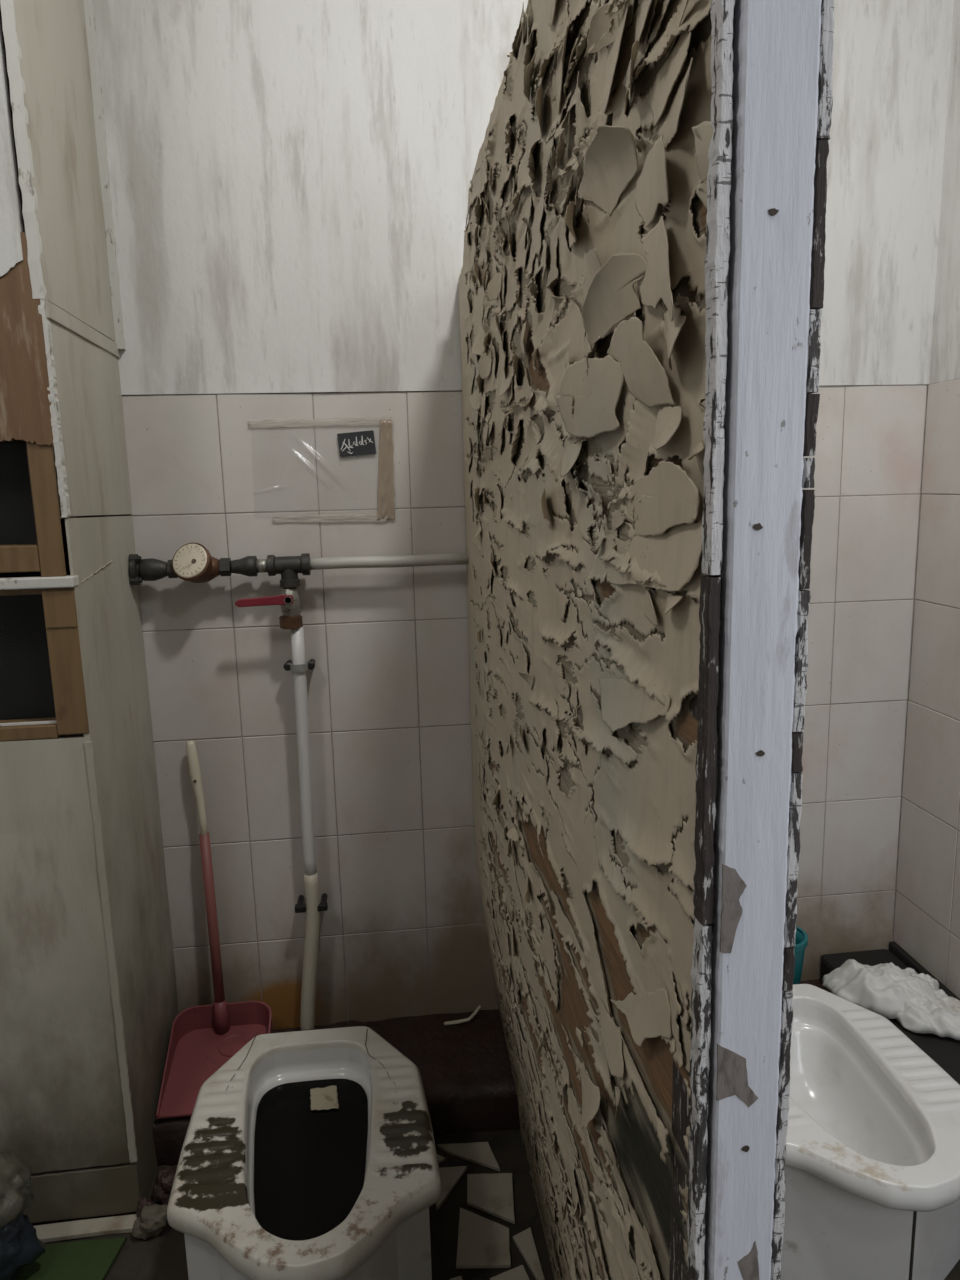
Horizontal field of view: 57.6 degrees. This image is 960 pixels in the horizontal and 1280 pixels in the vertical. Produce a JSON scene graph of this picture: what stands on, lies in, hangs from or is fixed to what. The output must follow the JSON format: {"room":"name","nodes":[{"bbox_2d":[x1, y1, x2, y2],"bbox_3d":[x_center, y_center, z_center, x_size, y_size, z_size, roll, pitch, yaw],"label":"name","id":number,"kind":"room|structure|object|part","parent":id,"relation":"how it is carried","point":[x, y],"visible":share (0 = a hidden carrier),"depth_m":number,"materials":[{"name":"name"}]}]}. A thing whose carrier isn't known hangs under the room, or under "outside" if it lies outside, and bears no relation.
{"room":"public restroom","nodes":[
{"label":"public restroom","id":0,"kind":"room"},
{"bbox_2d":[0,0,178,1213],"bbox_3d":[-0.750,-0.390,1.661,0.062,3.000,0.449,-3,10,-6],"label":"wall","id":1,"kind":"structure","parent":0,"point":[51,34],"depth_m":1.65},
{"bbox_2d":[0,0,46,299],"bbox_3d":[-0.726,-1.189,1.295,0.022,1.300,0.015,-3,10,-6],"label":"trim","id":2,"kind":"structure","parent":1,"relation":"attached to","point":[13,50],"depth_m":1.36,"materials":[{"name":"white paint"}]},
{"bbox_2d":[38,299,70,516],"bbox_3d":[-0.702,-0.379,1.443,0.012,0.348,0.018,-3,10,-6],"label":"trim","id":3,"kind":"structure","parent":1,"relation":"attached to","point":[53,396],"depth_m":1.44,"materials":[{"name":"white paint"}]},
{"bbox_2d":[0,21,139,1222],"bbox_3d":[-1.259,-0.334,1.478,1.107,3.020,0.208,-3,10,-6],"label":"wall panel","id":4,"kind":"object","parent":1,"relation":"in","point":[62,1113],"depth_m":1.61,"materials":[{"name":"paint"}]},
{"bbox_2d":[0,232,53,446],"bbox_3d":[-1.154,-0.464,1.372,0.903,0.333,0.013,-3,10,-6],"label":"board","id":5,"kind":"object","parent":4,"relation":"attached to","point":[25,415],"visible":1,"depth_m":1.42,"materials":[{"name":"brown wood"}]},
{"bbox_2d":[0,440,88,740],"bbox_3d":[-1.146,-0.078,1.482,0.910,0.531,0.105,-3,10,-6],"label":"window","id":6,"kind":"structure","parent":4,"relation":"attached to","point":[42,689],"depth_m":1.52,"materials":[{"name":"brown wood"}]},
{"bbox_2d":[45,300,119,357],"bbox_3d":[-0.724,-0.565,1.605,0.007,0.035,0.396,-3,10,-6],"label":"trim","id":7,"kind":"structure","parent":1,"relation":"attached to","point":[54,313],"depth_m":1.56,"materials":[{"name":"beige wood"}]},
{"bbox_2d":[81,560,111,582],"bbox_3d":[-0.705,-0.127,1.610,0.003,0.024,0.190,-3,10,-6],"label":"trim","id":8,"kind":"structure","parent":1,"relation":"attached to","point":[111,560],"depth_m":1.60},
{"bbox_2d":[83,0,125,349],"bbox_3d":[-0.755,-1.247,1.680,0.021,1.320,0.019,-3,10,-6],"label":"trim","id":9,"kind":"structure","parent":1,"relation":"attached to","point":[100,132],"depth_m":1.73,"materials":[{"name":"white paint"}]},
{"bbox_2d":[84,741,137,1162],"bbox_3d":[-0.678,0.593,1.613,0.015,0.840,0.007,-3,10,-6],"label":"trim","id":10,"kind":"structure","parent":1,"relation":"attached to","point":[89,747],"depth_m":1.61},
{"bbox_2d":[129,554,167,584],"bbox_3d":[-0.694,-0.150,1.841,0.073,0.064,0.065,-3,10,-6],"label":"coupling","id":11,"kind":"object","parent":1,"relation":"attached to","point":[151,569],"visible":0.97,"depth_m":1.82,"materials":[{"name":"metal"}]},
{"bbox_2d":[152,979,828,1165],"bbox_3d":[0.193,0.983,2.041,1.780,0.117,0.297,-3,10,-6],"label":"step","id":12,"kind":"structure","parent":0,"point":[468,1081],"depth_m":1.94,"materials":[{"name":"brown tile"}]},
{"bbox_2d":[156,740,272,1118],"bbox_3d":[-0.583,0.601,1.881,0.218,0.727,0.270,-3,10,-6],"label":"dustpan","id":13,"kind":"object","parent":12,"relation":"on","point":[203,1038],"visible":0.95,"depth_m":1.97,"materials":[{"name":"red plastic"}]},
{"bbox_2d":[156,1001,272,1118],"bbox_3d":[-0.573,0.911,1.916,0.218,0.105,0.230,-3,10,-6],"label":"tray","id":14,"kind":"object","parent":13,"relation":"on","point":[203,1038],"depth_m":1.97,"materials":[{"name":"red plastic"}]},
{"bbox_2d":[214,999,229,1034],"bbox_3d":[-0.596,0.872,2.013,0.036,0.087,0.036,-3,10,-6],"label":"socket","id":15,"kind":"object","parent":13,"relation":"attached to","point":[221,1008],"depth_m":2.00,"materials":[{"name":"red plastic"}]},
{"bbox_2d":[291,627,319,1030],"bbox_3d":[-0.403,0.453,1.978,0.065,0.977,0.033,-3,10,-6],"label":"pipe","id":16,"kind":"object","parent":12,"relation":"on","point":[312,928],"visible":0.93,"depth_m":1.97,"materials":[{"name":"white plastic"}]},
{"bbox_2d":[235,587,302,629],"bbox_3d":[-0.450,-0.066,1.872,0.133,0.089,0.066,-3,10,-6],"label":"valve","id":17,"kind":"object","parent":16,"relation":"attached to","point":[289,601],"visible":0.95,"depth_m":1.86,"materials":[{"name":"red metal"}]},
{"bbox_3d":[-0.454,-0.083,1.840,0.120,0.023,0.008,-3,10,-6],"label":"lever","id":18,"kind":"part","parent":17,"relation":"part of","materials":[{"name":"red plastic"}]},
{"bbox_2d":[267,553,310,587],"bbox_3d":[-0.408,-0.149,1.871,0.089,0.070,0.047,-3,10,-6],"label":"pipe fitting","id":19,"kind":"object","parent":17,"relation":"on","point":[289,567],"visible":0.98,"depth_m":1.85,"materials":[{"name":"metal"}]},
{"bbox_2d":[310,553,468,569],"bbox_3d":[-0.197,-0.170,1.893,0.350,0.027,0.025,-3,10,-6],"label":"supply pipe","id":20,"kind":"object","parent":19,"relation":"attached to","point":[456,558],"visible":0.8,"depth_m":1.88,"materials":[{"name":"white plastic"}]},
{"bbox_2d":[444,1005,480,1025],"bbox_3d":[-0.037,0.910,2.107,0.105,0.016,0.027,-8,12,-32],"label":"plastic splinter","id":21,"kind":"object","parent":12,"relation":"on","point":[479,1006],"visible":1,"depth_m":2.10,"materials":[{"name":"white plastic"}]},
{"bbox_2d":[793,926,807,983],"bbox_3d":[0.732,0.803,2.139,0.127,0.182,0.127,-3,10,-6],"label":"cup","id":22,"kind":"object","parent":12,"relation":"on","point":[801,937],"visible":0.21,"depth_m":2.09,"materials":[{"name":"teal plastic"}]},
{"bbox_2d":[31,1130,959,1279],"bbox_3d":[-0.100,1.369,0.540,3.050,0.104,3.500,-3,10,-6],"label":"floor","id":23,"kind":"structure","parent":0,"point":[162,1257],"depth_m":1.66,"materials":[{"name":"tile"}]},
{"bbox_2d":[17,1237,126,1279],"bbox_3d":[-0.814,1.166,1.465,0.335,0.009,0.345,-3,10,-6],"label":"floor mat","id":24,"kind":"object","parent":23,"relation":"on","point":[86,1259],"visible":0.77,"depth_m":1.60,"materials":[{"name":"green rubber"}]},
{"bbox_2d":[0,1151,45,1279],"bbox_3d":[-0.890,1.032,1.527,0.222,0.252,0.171,-3,10,-6],"label":"bag","id":25,"kind":"object","parent":24,"relation":"on","point":[20,1246],"visible":1,"depth_m":1.52,"materials":[{"name":"grey plastic"}]},
{"bbox_2d":[34,1214,136,1242],"bbox_3d":[-0.801,1.129,1.666,0.328,0.010,0.039,-3,10,-6],"label":"tile strip","id":26,"kind":"object","parent":23,"relation":"on","point":[53,1232],"visible":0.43,"depth_m":1.67,"materials":[{"name":"white tile"}]},
{"bbox_2d":[137,1197,154,1217],"bbox_3d":[-0.648,1.101,1.694,0.034,0.049,0.031,-7,12,-28],"label":"chunk","id":27,"kind":"object","parent":23,"relation":"on","point":[143,1201],"visible":0.53,"depth_m":1.69,"materials":[{"name":"brown stone"}]},
{"bbox_2d":[131,1204,167,1239],"bbox_3d":[-0.624,1.103,1.664,0.070,0.057,0.055,-3,10,-6],"label":"chunk","id":28,"kind":"object","parent":23,"relation":"on","point":[152,1221],"visible":0.95,"depth_m":1.65,"materials":[{"name":"grey stone"}]},
{"bbox_2d":[152,1166,176,1204],"bbox_3d":[-0.622,1.085,1.744,0.058,0.062,0.061,-3,10,-6],"label":"chunk","id":29,"kind":"object","parent":23,"relation":"on","point":[164,1179],"visible":0.73,"depth_m":1.72,"materials":[{"name":"brown stone"}]},
{"bbox_2d":[167,1026,441,1279],"bbox_3d":[-0.296,0.993,1.557,0.455,0.292,0.598,-3,10,-6],"label":"toilet","id":30,"kind":"object","parent":23,"relation":"on","point":[385,1235],"visible":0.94,"depth_m":1.44,"materials":[{"name":"ceramic"}]},
{"bbox_3d":[-0.305,0.953,1.547,0.230,0.176,0.472,-3,10,-6],"label":"bowl","id":31,"kind":"part","parent":30,"relation":"part of","materials":[{"name":"white ceramic"}]},
{"bbox_2d":[254,1079,367,1240],"bbox_3d":[-0.305,0.922,1.541,0.211,0.004,0.433,-3,10,-6],"label":"toilet bowl opening","id":32,"kind":"object","parent":30,"relation":"in","point":[309,1165],"visible":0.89,"depth_m":1.55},
{"bbox_2d":[310,1085,338,1109],"bbox_3d":[-0.302,0.889,1.696,0.058,0.003,0.068,-3,10,-6],"label":"paper scrap","id":33,"kind":"object","parent":32,"relation":"on","point":[325,1098],"visible":1,"depth_m":1.69,"materials":[{"name":"beige paper"}]},
{"bbox_2d":[437,1154,444,1163],"bbox_3d":[-0.088,1.083,1.825,0.031,0.008,0.042,-3,10,-6],"label":"shard","id":34,"kind":"object","parent":23,"relation":"on","point":[441,1159],"visible":0.36,"depth_m":1.82},
{"bbox_2d":[436,1166,466,1210],"bbox_3d":[-0.058,1.095,1.749,0.075,0.008,0.104,-3,10,-6],"label":"shard","id":35,"kind":"object","parent":23,"relation":"on","point":[450,1176],"visible":0.66,"depth_m":1.77},
{"bbox_2d":[449,1276,461,1279],"bbox_3d":[-0.042,1.136,1.520,0.042,0.008,0.062,-3,10,-6],"label":"shard","id":36,"kind":"object","parent":23,"relation":"on","point":[458,1277],"visible":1,"depth_m":1.54},
{"bbox_2d":[437,1142,499,1171],"bbox_3d":[-0.015,1.077,1.847,0.150,0.008,0.058,3,11,25],"label":"shard","id":37,"kind":"object","parent":23,"relation":"on","point":[480,1153],"visible":1,"depth_m":1.83},
{"bbox_2d":[456,1207,510,1268],"bbox_3d":[0.008,1.115,1.632,0.098,0.008,0.128,-1,10,2],"label":"shard","id":38,"kind":"object","parent":23,"relation":"on","point":[483,1242],"visible":1,"depth_m":1.61},
{"bbox_2d":[467,1173,514,1223],"bbox_3d":[0.020,1.099,1.720,0.092,0.008,0.119,-1,10,0],"label":"shard","id":39,"kind":"object","parent":23,"relation":"on","point":[492,1194],"visible":1,"depth_m":1.73},
{"bbox_2d":[490,1265,529,1279],"bbox_3d":[0.052,1.133,1.528,0.100,0.008,0.079,-3,10,-6],"label":"shard","id":40,"kind":"object","parent":23,"relation":"on","point":[518,1273],"visible":1,"depth_m":1.55},
{"bbox_2d":[513,1228,544,1279],"bbox_3d":[0.087,1.121,1.588,0.037,0.008,0.117,-3,10,-10],"label":"shard","id":41,"kind":"object","parent":23,"relation":"on","point":[524,1240],"visible":1,"depth_m":1.60},
{"bbox_2d":[459,0,834,1279],"bbox_3d":[0.098,0.190,1.286,0.136,1.940,1.472,-3,10,-6],"label":"wall","id":42,"kind":"structure","parent":23,"relation":"on","point":[641,278],"depth_m":0.63,"materials":[{"name":"beige paint"}]},
{"bbox_3d":[0.112,0.194,1.298,0.107,1.924,1.453,-3,10,-6],"label":"panel","id":43,"kind":"part","parent":42,"relation":"part of","materials":[{"name":"beige paint"}]},
{"bbox_3d":[0.170,0.310,0.609,0.052,1.941,0.062,-3,10,-6],"label":"post","id":44,"kind":"part","parent":42,"relation":"part of","materials":[{"name":"white paint"}]},
{"bbox_2d":[781,984,959,1279],"bbox_3d":[0.662,0.949,1.668,0.455,0.292,0.598,-3,10,-6],"label":"toilet","id":45,"kind":"object","parent":23,"relation":"on","point":[872,1160],"visible":0.59,"depth_m":1.51,"materials":[{"name":"white ceramic"}]},
{"bbox_3d":[0.654,0.909,1.659,0.230,0.176,0.472,-3,10,-6],"label":"bowl","id":46,"kind":"part","parent":45,"relation":"part of","materials":[{"name":"white ceramic"}]},
{"bbox_2d":[93,0,953,1029],"bbox_3d":[0.177,-0.460,1.976,1.920,3.020,0.084,-3,10,-6],"label":"wall","id":47,"kind":"structure","parent":0,"point":[290,180],"depth_m":1.92,"materials":[{"name":"tile"}]},
{"bbox_2d":[166,543,231,582],"bbox_3d":[-0.592,-0.161,1.835,0.129,0.087,0.088,-3,10,-6],"label":"meter","id":48,"kind":"object","parent":47,"relation":"attached to","point":[192,562],"visible":0.98,"depth_m":1.81,"materials":[{"name":"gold metal"}]},
{"bbox_2d":[230,556,267,576],"bbox_3d":[-0.489,-0.157,1.860,0.078,0.044,0.044,-3,10,-6],"label":"coupling","id":49,"kind":"object","parent":48,"relation":"attached to","point":[250,566],"visible":0.97,"depth_m":1.85,"materials":[{"name":"metal"}]},
{"bbox_2d":[284,659,314,671],"bbox_3d":[-0.397,0.056,1.924,0.068,0.018,0.068,-3,10,-6],"label":"clip","id":50,"kind":"object","parent":47,"relation":"attached to","point":[310,664],"visible":0.99,"depth_m":1.91,"materials":[{"name":"grey plastic"}]},
{"bbox_2d":[295,893,327,912],"bbox_3d":[-0.390,0.610,2.026,0.074,0.016,0.061,-3,10,-6],"label":"clip","id":51,"kind":"object","parent":47,"relation":"attached to","point":[300,907],"visible":1,"depth_m":2.00,"materials":[{"name":"black plastic"}]},
{"bbox_2d":[377,419,394,519],"bbox_3d":[-0.338,-0.364,1.885,0.306,0.226,0.010,-3,10,-6],"label":"tape","id":52,"kind":"object","parent":47,"relation":"attached to","point":[385,492],"visible":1,"depth_m":1.91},
{"bbox_2d":[337,430,375,456],"bbox_3d":[-0.266,-0.423,1.885,0.082,0.056,0.003,-3,10,-6],"label":"paper label","id":53,"kind":"object","parent":52,"relation":"in","point":[362,442],"visible":1,"depth_m":1.89,"materials":[{"name":"grey paper"}]},
{"bbox_2d":[820,949,959,1084],"bbox_3d":[1.020,0.971,1.804,0.188,0.185,0.948,-3,10,-6],"label":"ledge","id":54,"kind":"object","parent":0,"point":[945,1051],"visible":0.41,"depth_m":1.91,"materials":[{"name":"black"}]},
{"bbox_2d":[822,959,959,1039],"bbox_3d":[0.954,0.801,1.984,0.250,0.079,0.293,-3,10,-6],"label":"crumpled cloth","id":55,"kind":"object","parent":54,"relation":"on","point":[915,1000],"visible":1,"depth_m":1.96,"materials":[{"name":"white fabric"}]},
{"bbox_2d":[893,0,959,998],"bbox_3d":[1.277,-0.208,0.425,0.100,3.020,3.500,-3,10,-6],"label":"wall","id":56,"kind":"structure","parent":0,"point":[926,927],"depth_m":2.02,"materials":[{"name":"tile"}]},
{"bbox_2d":[889,942,959,999],"bbox_3d":[1.255,1.153,0.713,0.022,0.200,3.198,-3,10,-6],"label":"baseboard","id":57,"kind":"structure","parent":56,"relation":"attached to","point":[902,955],"depth_m":2.17,"materials":[{"name":"black"}]}
]}

